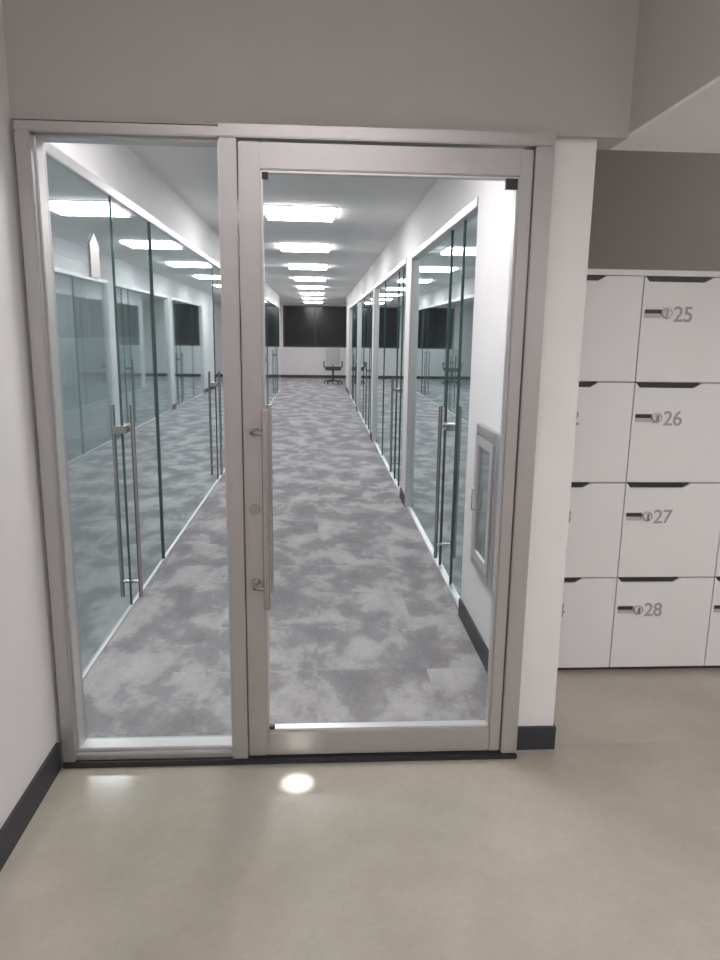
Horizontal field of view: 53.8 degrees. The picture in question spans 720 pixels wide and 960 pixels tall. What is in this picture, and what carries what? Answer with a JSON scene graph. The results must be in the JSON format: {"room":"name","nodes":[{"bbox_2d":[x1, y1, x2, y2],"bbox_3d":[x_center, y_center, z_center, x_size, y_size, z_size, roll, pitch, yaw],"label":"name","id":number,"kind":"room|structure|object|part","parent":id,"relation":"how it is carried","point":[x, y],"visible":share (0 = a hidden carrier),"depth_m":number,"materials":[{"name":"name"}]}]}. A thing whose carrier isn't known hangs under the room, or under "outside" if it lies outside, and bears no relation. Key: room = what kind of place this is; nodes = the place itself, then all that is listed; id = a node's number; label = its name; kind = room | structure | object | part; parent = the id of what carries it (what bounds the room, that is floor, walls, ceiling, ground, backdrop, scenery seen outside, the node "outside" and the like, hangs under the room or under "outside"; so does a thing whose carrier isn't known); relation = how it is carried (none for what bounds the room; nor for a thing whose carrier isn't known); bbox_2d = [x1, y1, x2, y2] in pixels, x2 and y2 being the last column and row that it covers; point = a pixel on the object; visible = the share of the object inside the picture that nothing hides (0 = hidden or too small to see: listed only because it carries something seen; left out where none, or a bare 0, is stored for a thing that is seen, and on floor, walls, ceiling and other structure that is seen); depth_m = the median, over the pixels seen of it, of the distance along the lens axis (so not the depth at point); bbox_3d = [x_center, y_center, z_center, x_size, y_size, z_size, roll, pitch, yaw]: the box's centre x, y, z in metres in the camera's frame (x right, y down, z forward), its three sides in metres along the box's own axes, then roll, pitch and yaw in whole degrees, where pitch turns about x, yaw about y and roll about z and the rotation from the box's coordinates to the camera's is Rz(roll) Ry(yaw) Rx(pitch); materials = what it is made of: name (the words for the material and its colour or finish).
{"room":"locker area","nodes":[
{"label":"locker area","id":0,"kind":"room"},
{"bbox_2d":[0,0,62,828],"bbox_3d":[-0.970,0.122,-0.415,0.175,2.900,5.650,0,12,-3],"label":"wall","id":1,"kind":"structure","parent":0,"point":[29,706],"depth_m":2.15,"materials":[{"name":"white paint"}]},
{"bbox_2d":[0,743,60,871],"bbox_3d":[-0.891,1.511,-0.210,0.012,0.100,5.485,0,12,-3],"label":"baseboard","id":2,"kind":"structure","parent":1,"relation":"attached to","point":[18,820],"depth_m":2.20,"materials":[{"name":"rubber"}]},
{"bbox_2d":[13,120,555,761],"bbox_3d":[-0.224,-0.040,2.358,1.611,2.090,0.186,0,12,-3],"label":"door frame","id":3,"kind":"structure","parent":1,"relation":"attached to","point":[228,135],"depth_m":2.27,"materials":[{"name":"metal"}]},
{"bbox_2d":[33,134,232,750],"bbox_3d":[-0.712,-0.038,2.353,0.547,2.028,0.060,0,12,-3],"label":"beads","id":4,"kind":"object","parent":3,"relation":"attached to","point":[84,744],"visible":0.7,"depth_m":2.32,"materials":[{"name":"metal"}]},
{"bbox_2d":[247,425,258,436],"bbox_3d":[-0.344,-0.158,2.293,0.038,0.038,0.008,0,12,-3],"label":"rose","id":5,"kind":"object","parent":3,"relation":"attached to","point":[251,426],"visible":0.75,"depth_m":2.29,"materials":[{"name":"metal"}]},
{"bbox_2d":[249,504,259,514],"bbox_3d":[-0.348,0.097,2.343,0.034,0.034,0.012,0,12,-3],"label":"cylinder","id":6,"kind":"object","parent":3,"relation":"attached to","point":[254,509],"visible":1,"depth_m":2.34,"materials":[{"name":"metal"}]},
{"bbox_3d":[-0.325,-0.152,2.267,0.053,0.018,0.063,0,12,-3],"label":"pull handle mount","id":7,"kind":"part","parent":3,"relation":"part of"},
{"bbox_2d":[250,578,261,588],"bbox_3d":[-0.351,0.351,2.397,0.038,0.038,0.008,0,12,-3],"label":"rose","id":8,"kind":"object","parent":3,"relation":"attached to","point":[258,581],"visible":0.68,"depth_m":2.39,"materials":[{"name":"metal"}]},
{"bbox_3d":[-0.332,0.357,2.371,0.053,0.018,0.063,0,12,-3],"label":"pull handle mount","id":9,"kind":"part","parent":3,"relation":"part of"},
{"bbox_2d":[261,409,270,610],"bbox_3d":[-0.304,0.105,2.297,0.023,0.665,0.023,0,12,-3],"label":"bar","id":10,"kind":"object","parent":3,"relation":"attached to","point":[264,412],"visible":1,"depth_m":2.29,"materials":[{"name":"metal"}]},
{"bbox_3d":[0.069,-0.019,2.377,0.901,2.038,0.052,0,12,-3],"label":"door stiles and rails","id":11,"kind":"part","parent":3,"relation":"part of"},
{"bbox_2d":[261,170,518,730],"bbox_3d":[0.082,-0.026,2.377,0.795,1.870,0.034,0,12,-3],"label":"beads","id":12,"kind":"object","parent":3,"relation":"attached to","point":[459,723],"visible":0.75,"depth_m":2.37,"materials":[{"name":"metal"}]},
{"bbox_2d":[262,172,517,729],"bbox_3d":[0.083,-0.024,2.363,0.787,1.855,0.018,0,12,-3],"label":"clips","id":13,"kind":"object","parent":3,"relation":"attached to","point":[510,184],"visible":1,"depth_m":2.19,"materials":[{"name":"metal"}]},
{"bbox_3d":[-0.332,-0.175,2.380,0.053,0.018,0.063,0,12,-3],"label":"handle","id":14,"kind":"object","parent":3,"relation":"attached to","visible":0},
{"bbox_2d":[266,404,273,592],"bbox_3d":[-0.313,0.072,2.456,0.023,0.665,0.023,0,12,-3],"label":"bar","id":15,"kind":"object","parent":14,"relation":"attached to","point":[268,406],"visible":0.57,"depth_m":2.44,"materials":[{"name":"metal"}]},
{"bbox_2d":[49,142,279,344],"bbox_3d":[-2.548,-2.015,10.914,1.700,2.500,17.550,0,12,-3],"label":"wall","id":16,"kind":"structure","parent":0,"point":[118,166],"depth_m":4.32,"materials":[{"name":"white paint"}]},
{"bbox_2d":[150,222,164,558],"bbox_3d":[-1.305,-0.525,4.555,0.020,2.145,0.014,0,12,-3],"label":"door frame","id":17,"kind":"structure","parent":16,"relation":"attached to","point":[150,222],"depth_m":4.54,"materials":[{"name":"metal"}]},
{"bbox_2d":[44,142,279,307],"bbox_3d":[-1.672,-2.872,10.534,0.060,0.045,17.050,0,12,-3],"label":"track","id":18,"kind":"object","parent":16,"relation":"attached to","point":[52,151],"visible":0.46,"depth_m":3.58,"materials":[{"name":"metal"}]},
{"bbox_2d":[127,145,437,304],"bbox_3d":[-0.058,-3.789,13.315,6.950,0.080,22.630,0,12,-3],"label":"ceiling","id":19,"kind":"structure","parent":0,"point":[370,212],"depth_m":5.86,"materials":[{"name":"paint"}]},
{"bbox_2d":[264,205,335,221],"bbox_3d":[-0.505,-2.232,5.954,0.600,0.030,0.600,0,12,-3],"label":"ceiling light","id":20,"kind":"object","parent":19,"relation":"attached to","point":[272,212],"depth_m":5.83,"materials":[{"name":"plastic"}]},
{"bbox_2d":[278,243,330,251],"bbox_3d":[-0.643,-2.714,8.301,0.600,0.030,0.600,0,12,-3],"label":"ceiling light","id":21,"kind":"object","parent":19,"relation":"attached to","point":[288,247],"depth_m":8.15,"materials":[{"name":"plastic"}]},
{"bbox_2d":[287,263,327,269],"bbox_3d":[-0.782,-3.197,10.648,0.600,0.030,0.600,0,12,-3],"label":"ceiling light","id":22,"kind":"object","parent":19,"relation":"attached to","point":[292,266],"depth_m":10.45,"materials":[{"name":"plastic"}]},
{"bbox_2d":[293,277,325,280],"bbox_3d":[-0.920,-3.679,12.995,0.600,0.030,0.600,0,12,-3],"label":"ceiling light","id":23,"kind":"object","parent":19,"relation":"attached to","point":[295,278],"depth_m":12.83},
{"bbox_2d":[297,286,324,288],"bbox_3d":[-1.059,-4.161,15.342,0.600,0.030,0.600,0,12,-3],"label":"ceiling light","id":24,"kind":"object","parent":19,"relation":"attached to","point":[299,287],"depth_m":15.14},
{"bbox_2d":[300,292,323,294],"bbox_3d":[-1.197,-4.644,17.689,0.600,0.030,0.600,0,12,-3],"label":"ceiling light","id":25,"kind":"object","parent":19,"relation":"attached to","point":[302,293],"depth_m":17.42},
{"bbox_2d":[302,297,322,299],"bbox_3d":[-1.336,-5.126,20.035,0.600,0.030,0.600,0,12,-3],"label":"ceiling light","id":26,"kind":"object","parent":19,"relation":"attached to","point":[321,298],"depth_m":19.78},
{"bbox_2d":[304,301,322,302],"bbox_3d":[-1.474,-5.609,22.382,0.600,0.030,0.600,0,12,-3],"label":"ceiling light","id":27,"kind":"object","parent":19,"relation":"attached to","point":[304,301],"depth_m":22.11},
{"bbox_2d":[280,304,346,374],"bbox_3d":[-1.449,-4.791,24.546,8.400,2.500,0.100,0,12,-3],"label":"wall","id":28,"kind":"structure","parent":0,"point":[293,360],"depth_m":24.60,"materials":[{"name":"white paint"}]},
{"bbox_2d":[280,375,345,377],"bbox_3d":[-0.714,-3.603,24.776,6.900,0.100,0.012,0,12,-3],"label":"baseboard","id":29,"kind":"structure","parent":28,"relation":"attached to","point":[281,376],"depth_m":24.72,"materials":[{"name":"rubber"}]},
{"bbox_2d":[283,305,346,347],"bbox_3d":[-1.541,-5.270,24.411,2.200,1.390,0.060,0,12,-3],"label":"window","id":30,"kind":"structure","parent":28,"relation":"in","point":[284,345],"depth_m":24.42,"materials":[{"name":"glass"}]},
{"bbox_3d":[-1.542,-5.275,24.436,2.200,1.390,0.010,0,12,-3],"label":"window glass at night","id":31,"kind":"part","parent":30,"relation":"part of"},
{"bbox_2d":[0,378,719,959],"bbox_3d":[0.070,-0.677,11.063,6.950,0.130,28.300,0,12,-3],"label":"floor","id":32,"kind":"structure","parent":0,"point":[598,851],"depth_m":2.35,"materials":[{"name":"concrete"}]},
{"bbox_2d":[46,155,130,675],"bbox_3d":[-1.219,-0.222,3.083,0.001,2.145,1.332,0,12,-3],"label":"glass pane","id":33,"kind":"object","parent":32,"relation":"on","point":[86,312],"visible":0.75,"depth_m":3.25,"materials":[{"name":"glass"}]},
{"bbox_2d":[89,233,100,278],"bbox_3d":[-1.223,-1.034,3.274,0.004,0.200,0.130,0,12,-3],"label":"door sign","id":34,"kind":"object","parent":33,"relation":"attached to","point":[93,245],"visible":1,"depth_m":3.27,"materials":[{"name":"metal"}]},
{"bbox_2d":[109,196,132,604],"bbox_3d":[-1.257,-0.357,3.738,0.012,2.145,0.006,0,12,-3],"label":"glass edge","id":35,"kind":"object","parent":32,"relation":"on","point":[109,196],"visible":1,"depth_m":3.71,"materials":[{"name":"glass"}]},
{"bbox_2d":[111,198,162,601],"bbox_3d":[-1.281,-0.440,4.144,0.001,2.145,0.822,0,12,-3],"label":"glass pane","id":36,"kind":"object","parent":32,"relation":"on","point":[130,230],"visible":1,"depth_m":4.12,"materials":[{"name":"glass"}]},
{"bbox_2d":[119,424,130,433],"bbox_3d":[-1.259,-0.272,3.761,0.070,0.040,0.120,0,12,-3],"label":"case","id":37,"kind":"object","parent":36,"relation":"attached to","point":[123,429],"visible":0.5,"depth_m":3.71,"materials":[{"name":"metal"}]},
{"bbox_2d":[149,222,163,558],"bbox_3d":[-1.305,-0.524,4.550,0.012,2.145,0.006,0,12,-3],"label":"glass edge","id":38,"kind":"object","parent":32,"relation":"on","point":[149,222],"visible":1,"depth_m":4.53,"materials":[{"name":"glass"}]},
{"bbox_2d":[151,224,217,554],"bbox_3d":[-1.382,-0.791,5.851,0.001,2.145,2.652,0,12,-3],"label":"glass pane","id":39,"kind":"object","parent":32,"relation":"on","point":[182,279],"visible":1,"depth_m":5.47,"materials":[{"name":"glass"}]},
{"bbox_2d":[212,264,218,478],"bbox_3d":[-1.459,-1.058,7.151,0.012,2.145,0.006,0,12,-3],"label":"glass edge","id":40,"kind":"object","parent":32,"relation":"on","point":[212,264],"visible":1,"depth_m":7.13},
{"bbox_2d":[213,265,224,476],"bbox_3d":[-1.480,-1.133,7.513,0.001,2.145,0.732,0,12,-3],"label":"glass pane","id":41,"kind":"object","parent":32,"relation":"on","point":[216,271],"visible":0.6,"depth_m":7.40,"materials":[{"name":"glass"}]},
{"bbox_2d":[265,299,266,402],"bbox_3d":[-1.872,-2.500,14.163,0.001,2.145,0.732,0,12,-3],"label":"glass pane","id":42,"kind":"object","parent":32,"relation":"on","point":[265,299],"visible":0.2,"depth_m":14.25,"materials":[{"name":"glass"}]},
{"bbox_2d":[267,301,275,403],"bbox_3d":[-1.971,-2.841,15.825,0.001,2.145,2.652,0,12,-3],"label":"glass pane","id":43,"kind":"object","parent":32,"relation":"on","point":[270,307],"visible":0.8,"depth_m":15.79,"materials":[{"name":"glass"}]},
{"bbox_2d":[275,306,276,393],"bbox_3d":[-2.069,-3.183,17.487,0.001,2.145,0.732,0,12,-3],"label":"glass pane","id":44,"kind":"object","parent":32,"relation":"on","point":[275,306],"visible":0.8,"depth_m":17.67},
{"bbox_2d":[277,307,279,390],"bbox_3d":[-2.127,-3.385,18.470,0.001,2.145,1.262,0,12,-3],"label":"glass pane","id":45,"kind":"object","parent":32,"relation":"on","point":[278,345],"visible":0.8,"depth_m":18.59,"materials":[{"name":"glass"}]},
{"bbox_2d":[277,350,277,393],"bbox_3d":[-2.000,-2.617,17.158,0.023,1.050,0.023,0,12,-3],"label":"handle bar","id":46,"kind":"object","parent":45,"relation":"attached to","point":[277,350],"visible":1,"depth_m":17.15,"materials":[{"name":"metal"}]},
{"bbox_2d":[62,750,516,768],"bbox_3d":[-0.240,0.987,2.597,1.611,0.018,0.150,0,12,-3],"label":"threshold","id":47,"kind":"object","parent":32,"relation":"on","point":[480,754],"visible":0.4,"depth_m":2.53,"materials":[{"name":"metal"}]},
{"bbox_2d":[323,347,342,384],"bbox_3d":[-0.825,-3.496,21.756,0.600,1.100,0.569,0,12,-3],"label":"office chair","id":48,"kind":"object","parent":32,"relation":"on","point":[332,354],"visible":1,"depth_m":21.84,"materials":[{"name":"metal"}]},
{"bbox_3d":[-0.825,-3.418,21.746,0.500,0.110,0.500,0,12,-3],"label":"seat","id":49,"kind":"part","parent":48,"relation":"part of","materials":[{"name":"fabric"}]},
{"bbox_2d":[518,138,596,725],"bbox_3d":[0.651,-0.047,2.493,0.151,2.110,0.120,0,12,-3],"label":"wall pier","id":50,"kind":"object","parent":32,"relation":"on","point":[574,159],"depth_m":2.40,"materials":[{"name":"paint"}]},
{"bbox_2d":[516,723,555,749],"bbox_3d":[0.641,0.944,2.690,0.158,0.090,0.132,0,12,-3],"label":"baseboard","id":51,"kind":"structure","parent":50,"relation":"attached to","point":[528,737],"depth_m":2.63,"materials":[{"name":"rubber"}]},
{"bbox_2d":[557,269,719,669],"bbox_3d":[2.033,-0.035,3.362,2.688,1.775,0.526,0,12,-3],"label":"lockers","id":52,"kind":"object","parent":32,"relation":"on","point":[641,590],"visible":0.73,"depth_m":3.08,"materials":[{"name":"white laminate"}]},
{"bbox_3d":[0.919,0.645,3.203,0.443,0.426,0.018,0,12,-3],"label":"door","id":53,"kind":"part","parent":52,"relation":"part of","materials":[{"name":"white laminate"}]},
{"bbox_3d":[0.925,0.222,3.116,0.443,0.426,0.018,0,12,-3],"label":"door","id":54,"kind":"part","parent":52,"relation":"part of","materials":[{"name":"white laminate"}]},
{"bbox_3d":[0.931,-0.202,3.029,0.443,0.426,0.018,0,12,-3],"label":"door","id":55,"kind":"part","parent":52,"relation":"part of","materials":[{"name":"white laminate"}]},
{"bbox_3d":[0.937,-0.626,2.942,0.443,0.426,0.018,0,12,-3],"label":"door","id":56,"kind":"part","parent":52,"relation":"part of","materials":[{"name":"white laminate"}]},
{"bbox_3d":[2.045,-0.895,3.197,2.688,0.023,0.504,0,12,-3],"label":"panel","id":57,"kind":"part","parent":52,"relation":"part of","materials":[{"name":"white laminate"}]},
{"bbox_3d":[1.367,0.646,3.229,0.443,0.426,0.018,0,12,-3],"label":"door","id":58,"kind":"part","parent":52,"relation":"part of","materials":[{"name":"white laminate"}]},
{"bbox_3d":[1.373,0.222,3.142,0.443,0.426,0.018,0,12,-3],"label":"door","id":59,"kind":"part","parent":52,"relation":"part of","materials":[{"name":"white laminate"}]},
{"bbox_3d":[1.379,-0.201,3.056,0.443,0.426,0.018,0,12,-3],"label":"door","id":60,"kind":"part","parent":52,"relation":"part of","materials":[{"name":"white laminate"}]},
{"bbox_3d":[1.385,-0.625,2.969,0.443,0.426,0.018,0,12,-3],"label":"door","id":61,"kind":"part","parent":52,"relation":"part of","materials":[{"name":"white laminate"}]},
{"bbox_3d":[1.814,0.647,3.256,0.443,0.426,0.018,0,12,-3],"label":"door","id":62,"kind":"part","parent":52,"relation":"part of","materials":[{"name":"white laminate"}]},
{"bbox_3d":[1.820,0.223,3.169,0.443,0.426,0.018,0,12,-3],"label":"door","id":63,"kind":"part","parent":52,"relation":"part of","materials":[{"name":"white laminate"}]},
{"bbox_2d":[346,179,513,648],"bbox_3d":[1.834,-2.009,11.184,3.420,2.500,17.530,0,12,-3],"label":"wall","id":64,"kind":"structure","parent":0,"point":[445,199],"depth_m":3.46,"materials":[{"name":"white paint"}]},
{"bbox_2d":[2,0,639,149],"bbox_3d":[-0.097,-1.466,2.142,1.865,0.790,0.150,0,12,-3],"label":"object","id":65,"kind":"structure","parent":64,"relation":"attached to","point":[564,68],"depth_m":2.11,"materials":[{"name":"paint"}]},
{"bbox_2d":[350,308,352,396],"bbox_3d":[-0.202,-3.074,17.155,0.001,2.115,1.302,0,12,-3],"label":"glass pane","id":66,"kind":"object","parent":64,"relation":"attached to","point":[351,347],"visible":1,"depth_m":17.23,"materials":[{"name":"glass"}]},
{"bbox_2d":[352,361,352,392],"bbox_3d":[-0.164,-2.942,16.514,0.016,2.115,0.010,0,12,-3],"label":"glass edge","id":67,"kind":"object","parent":64,"relation":"attached to","point":[352,361],"visible":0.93,"depth_m":16.62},
{"bbox_2d":[349,300,357,406],"bbox_3d":[-0.124,-2.864,16.047,0.096,2.170,3.650,0,12,-3],"label":"frame","id":68,"kind":"object","parent":64,"relation":"attached to","point":[356,302],"visible":0.4,"depth_m":17.69,"materials":[{"name":"metal"}]},
{"bbox_2d":[352,305,355,402],"bbox_3d":[-0.122,-2.795,15.798,0.001,2.115,1.457,0,12,-3],"label":"glass pane","id":69,"kind":"object","parent":64,"relation":"attached to","point":[354,307],"visible":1,"depth_m":15.80,"materials":[{"name":"glass"}]},
{"bbox_2d":[355,304,356,404],"bbox_3d":[-0.080,-2.647,15.082,0.016,2.115,0.010,0,12,-3],"label":"glass edge","id":70,"kind":"object","parent":64,"relation":"attached to","point":[356,304],"visible":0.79,"depth_m":14.97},
{"bbox_2d":[356,337,356,380],"bbox_3d":[-0.069,-2.609,14.896,0.001,2.115,0.372,0,12,-3],"label":"glass pane","id":71,"kind":"object","parent":64,"relation":"attached to","point":[356,337],"visible":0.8,"depth_m":14.98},
{"bbox_2d":[359,299,363,415],"bbox_3d":[0.029,-2.270,13.243,0.001,2.115,1.302,0,12,-3],"label":"glass pane","id":72,"kind":"object","parent":64,"relation":"attached to","point":[362,301],"visible":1,"depth_m":13.26,"materials":[{"name":"glass"}]},
{"bbox_2d":[362,298,364,418],"bbox_3d":[0.067,-2.138,12.603,0.016,2.115,0.010,0,12,-3],"label":"glass edge","id":73,"kind":"object","parent":64,"relation":"attached to","point":[364,298],"visible":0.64,"depth_m":12.59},
{"bbox_2d":[357,287,372,433],"bbox_3d":[0.106,-2.059,12.136,0.096,2.170,3.650,0,12,-3],"label":"frame","id":74,"kind":"object","parent":64,"relation":"attached to","point":[367,293],"visible":0.46,"depth_m":13.79,"materials":[{"name":"metal"}]},
{"bbox_2d":[365,362,366,424],"bbox_3d":[0.094,-1.349,11.110,0.023,0.970,0.023,0,12,-3],"label":"handle bar","id":75,"kind":"object","parent":64,"relation":"attached to","point":[366,362],"visible":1,"depth_m":11.10,"materials":[{"name":"metal"}]},
{"bbox_2d":[363,294,369,427],"bbox_3d":[0.109,-1.991,11.886,0.001,2.115,1.457,0,12,-3],"label":"glass pane","id":76,"kind":"object","parent":64,"relation":"attached to","point":[367,299],"visible":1,"depth_m":11.89,"materials":[{"name":"glass"}]},
{"bbox_2d":[368,293,370,429],"bbox_3d":[0.151,-1.843,11.170,0.016,2.115,0.010,0,12,-3],"label":"glass edge","id":77,"kind":"object","parent":64,"relation":"attached to","point":[370,293],"visible":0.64,"depth_m":11.15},
{"bbox_2d":[369,293,371,430],"bbox_3d":[0.162,-1.805,10.984,0.001,2.115,0.372,0,12,-3],"label":"glass pane","id":78,"kind":"object","parent":64,"relation":"attached to","point":[371,293],"visible":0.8,"depth_m":10.99,"materials":[{"name":"glass"}]},
{"bbox_2d":[370,292,372,417],"bbox_3d":[0.173,-1.767,10.799,0.016,2.115,0.010,0,12,-3],"label":"glass edge","id":79,"kind":"object","parent":64,"relation":"attached to","point":[372,292],"visible":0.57,"depth_m":10.77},
{"bbox_2d":[370,299,372,430],"bbox_3d":[0.185,-1.725,10.593,0.001,2.115,0.412,0,12,-3],"label":"glass pane","id":80,"kind":"object","parent":64,"relation":"attached to","point":[372,299],"visible":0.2,"depth_m":10.77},
{"bbox_2d":[374,283,384,453],"bbox_3d":[0.258,-1.471,9.356,0.001,2.115,1.252,0,12,-3],"label":"glass pane","id":81,"kind":"object","parent":64,"relation":"attached to","point":[380,290],"visible":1,"depth_m":9.36,"materials":[{"name":"glass"}]},
{"bbox_2d":[382,282,385,443],"bbox_3d":[0.295,-1.344,8.740,0.016,2.115,0.010,0,12,-3],"label":"glass edge","id":82,"kind":"object","parent":64,"relation":"attached to","point":[385,282],"visible":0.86,"depth_m":8.73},
{"bbox_2d":[372,258,406,492],"bbox_3d":[0.336,-1.260,8.248,0.096,2.170,3.600,0,12,-3],"label":"frame","id":83,"kind":"object","parent":64,"relation":"attached to","point":[403,263],"visible":0.45,"depth_m":9.82,"materials":[{"name":"metal"}]},
{"bbox_2d":[382,272,398,476],"bbox_3d":[0.337,-1.197,8.024,0.001,2.115,1.457,0,12,-3],"label":"glass pane","id":84,"kind":"object","parent":64,"relation":"attached to","point":[391,298],"visible":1,"depth_m":8.05,"materials":[{"name":"glass"}]},
{"bbox_2d":[394,274,398,477],"bbox_3d":[0.379,-1.049,7.308,0.016,2.115,0.010,0,12,-3],"label":"glass edge","id":85,"kind":"object","parent":64,"relation":"attached to","point":[398,274],"visible":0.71,"depth_m":7.29,"materials":[{"name":"glass"}]},
{"bbox_2d":[394,269,402,484],"bbox_3d":[0.390,-1.011,7.122,0.001,2.115,0.372,0,12,-3],"label":"glass pane","id":86,"kind":"object","parent":64,"relation":"attached to","point":[400,271],"visible":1,"depth_m":7.15,"materials":[{"name":"glass"}]},
{"bbox_2d":[398,268,403,484],"bbox_3d":[0.401,-0.973,6.936,0.016,2.115,0.010,0,12,-3],"label":"glass edge","id":87,"kind":"object","parent":64,"relation":"attached to","point":[403,268],"visible":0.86,"depth_m":6.92,"materials":[{"name":"glass"}]},
{"bbox_2d":[398,266,406,487],"bbox_3d":[0.413,-0.931,6.731,0.001,2.115,0.412,0,12,-3],"label":"glass pane","id":88,"kind":"object","parent":64,"relation":"attached to","point":[404,286],"visible":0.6,"depth_m":6.82,"materials":[{"name":"glass"}]},
{"bbox_2d":[346,387,488,673],"bbox_3d":[0.155,-0.837,11.326,0.110,0.100,17.530,0,12,-3],"label":"baseboard","id":89,"kind":"structure","parent":64,"relation":"attached to","point":[481,648],"depth_m":3.54,"materials":[{"name":"rubber"}]},
{"bbox_2d":[409,232,450,561],"bbox_3d":[0.497,-0.638,5.305,0.001,2.115,1.637,0,12,-3],"label":"glass pane","id":90,"kind":"object","parent":64,"relation":"attached to","point":[432,266],"visible":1,"depth_m":5.17,"materials":[{"name":"glass"}]},
{"bbox_2d":[405,196,478,606],"bbox_3d":[0.533,-0.575,4.914,0.096,2.170,2.520,0,12,-3],"label":"frame","id":91,"kind":"object","parent":64,"relation":"attached to","point":[471,208],"visible":0.45,"depth_m":5.92,"materials":[{"name":"metal"}]},
{"bbox_2d":[439,230,452,564],"bbox_3d":[0.545,-0.472,4.501,0.016,2.115,0.010,0,12,-3],"label":"glass edge","id":92,"kind":"object","parent":64,"relation":"attached to","point":[451,230],"visible":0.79,"depth_m":4.47,"materials":[{"name":"glass"}]},
{"bbox_2d":[440,222,463,580],"bbox_3d":[0.556,-0.434,4.315,0.001,2.115,0.372,0,12,-3],"label":"glass pane","id":93,"kind":"object","parent":64,"relation":"attached to","point":[457,239],"visible":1,"depth_m":4.31,"materials":[{"name":"glass"}]},
{"bbox_2d":[443,422,451,430],"bbox_3d":[0.553,-0.328,4.357,0.070,0.040,0.120,0,12,-3],"label":"case","id":94,"kind":"object","parent":93,"relation":"attached to","point":[447,426],"visible":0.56,"depth_m":4.30,"materials":[{"name":"metal"}]},
{"bbox_3d":[0.552,-0.336,4.371,0.120,0.018,0.018,0,12,-3],"label":"stand","id":95,"kind":"object","parent":94,"relation":"attached to","visible":0},
{"bbox_2d":[433,406,442,557],"bbox_3d":[0.487,0.021,4.441,0.023,0.970,0.023,0,12,-3],"label":"handle bar","id":96,"kind":"object","parent":95,"relation":"attached to","point":[440,407],"visible":1,"depth_m":4.43,"materials":[{"name":"metal"}]},
{"bbox_2d":[449,220,465,584],"bbox_3d":[0.567,-0.396,4.129,0.016,2.115,0.010,0,12,-3],"label":"glass edge","id":97,"kind":"object","parent":64,"relation":"attached to","point":[464,220],"visible":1,"depth_m":4.11,"materials":[{"name":"glass"}]},
{"bbox_2d":[450,211,477,599],"bbox_3d":[0.579,-0.354,3.924,0.001,2.115,0.412,0,12,-3],"label":"glass pane","id":98,"kind":"object","parent":64,"relation":"attached to","point":[471,222],"visible":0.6,"depth_m":3.94,"materials":[{"name":"glass"}]},
{"bbox_2d":[470,423,500,589],"bbox_3d":[0.561,0.106,3.210,0.060,0.680,0.410,0,12,-3],"label":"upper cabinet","id":99,"kind":"object","parent":64,"relation":"attached to","point":[487,450],"visible":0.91,"depth_m":3.23,"materials":[{"name":"metal"}]},
{"bbox_3d":[0.531,0.090,3.337,0.017,0.108,0.008,0,12,-3],"label":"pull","id":100,"kind":"part","parent":99,"relation":"part of","materials":[{"name":"metal"}]},
{"bbox_3d":[0.553,0.106,3.209,0.012,0.580,0.310,0,12,-3],"label":"door frame","id":101,"kind":"part","parent":99,"relation":"part of","materials":[{"name":"metal"}]},
{"bbox_2d":[588,150,719,270],"bbox_3d":[2.333,-0.650,3.583,3.320,2.900,0.100,0,12,-3],"label":"wall","id":102,"kind":"structure","parent":0,"point":[652,210],"depth_m":3.35,"materials":[{"name":"grey paint"}]},
{"bbox_2d":[610,76,719,152],"bbox_3d":[2.605,-0.524,-0.327,3.240,0.010,5.670,0,12,-3],"label":"ceiling","id":103,"kind":"structure","parent":0,"point":[692,124],"depth_m":2.10,"materials":[{"name":"paint"}]},
{"bbox_2d":[629,0,719,133],"bbox_3d":[2.610,-0.911,-0.406,3.240,0.780,5.670,0,12,-3],"label":"wall","id":104,"kind":"structure","parent":0,"point":[677,53],"depth_m":1.94,"materials":[{"name":"paint"}]},
{"bbox_3d":[-1.848,-2.330,13.749,0.100,0.018,0.018,0,12,-3],"label":"stand","id":105,"kind":"object","parent":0,"visible":0},
{"bbox_2d":[266,353,267,403],"bbox_3d":[-1.804,-1.934,13.833,0.023,1.050,0.023,0,12,-3],"label":"handle bar","id":106,"kind":"object","parent":105,"relation":"attached to","point":[266,353],"visible":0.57,"depth_m":13.81,"materials":[{"name":"metal"}]},
{"bbox_3d":[0.387,-0.913,7.178,0.120,0.018,0.018,0,12,-3],"label":"stand","id":107,"kind":"object","parent":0,"visible":0},
{"bbox_2d":[389,378,393,471],"bbox_3d":[0.322,-0.555,7.247,0.023,0.970,0.023,0,12,-3],"label":"handle bar","id":108,"kind":"object","parent":107,"relation":"attached to","point":[392,379],"visible":1,"depth_m":7.24,"materials":[{"name":"metal"}]},
{"bbox_3d":[-0.072,-2.511,14.952,0.120,0.018,0.018,0,12,-3],"label":"stand","id":109,"kind":"object","parent":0,"visible":0},
{"bbox_2d":[353,355,353,400],"bbox_3d":[-0.137,-2.154,15.021,0.023,0.970,0.023,0,12,-3],"label":"handle bar","id":110,"kind":"object","parent":109,"relation":"attached to","point":[353,355],"visible":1,"depth_m":15.01,"materials":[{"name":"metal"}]},
{"bbox_3d":[-1.260,-0.280,3.774,0.100,0.018,0.018,0,12,-3],"label":"stand","id":111,"kind":"object","parent":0,"visible":0},
{"bbox_2d":[129,405,142,596],"bbox_3d":[-1.215,0.127,3.861,0.023,1.070,0.023,0,12,-3],"label":"handle bar","id":112,"kind":"object","parent":111,"relation":"attached to","point":[131,407],"visible":1,"depth_m":3.85,"materials":[{"name":"metal"}]},
{"bbox_3d":[-1.456,-0.964,7.099,0.100,0.018,0.018,0,12,-3],"label":"stand","id":113,"kind":"object","parent":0,"visible":0},
{"bbox_2d":[218,372,222,474],"bbox_3d":[-1.411,-0.567,7.184,0.023,1.050,0.023,0,12,-3],"label":"handle bar","id":114,"kind":"object","parent":113,"relation":"attached to","point":[219,379],"visible":1,"depth_m":7.17,"materials":[{"name":"metal"}]}
]}

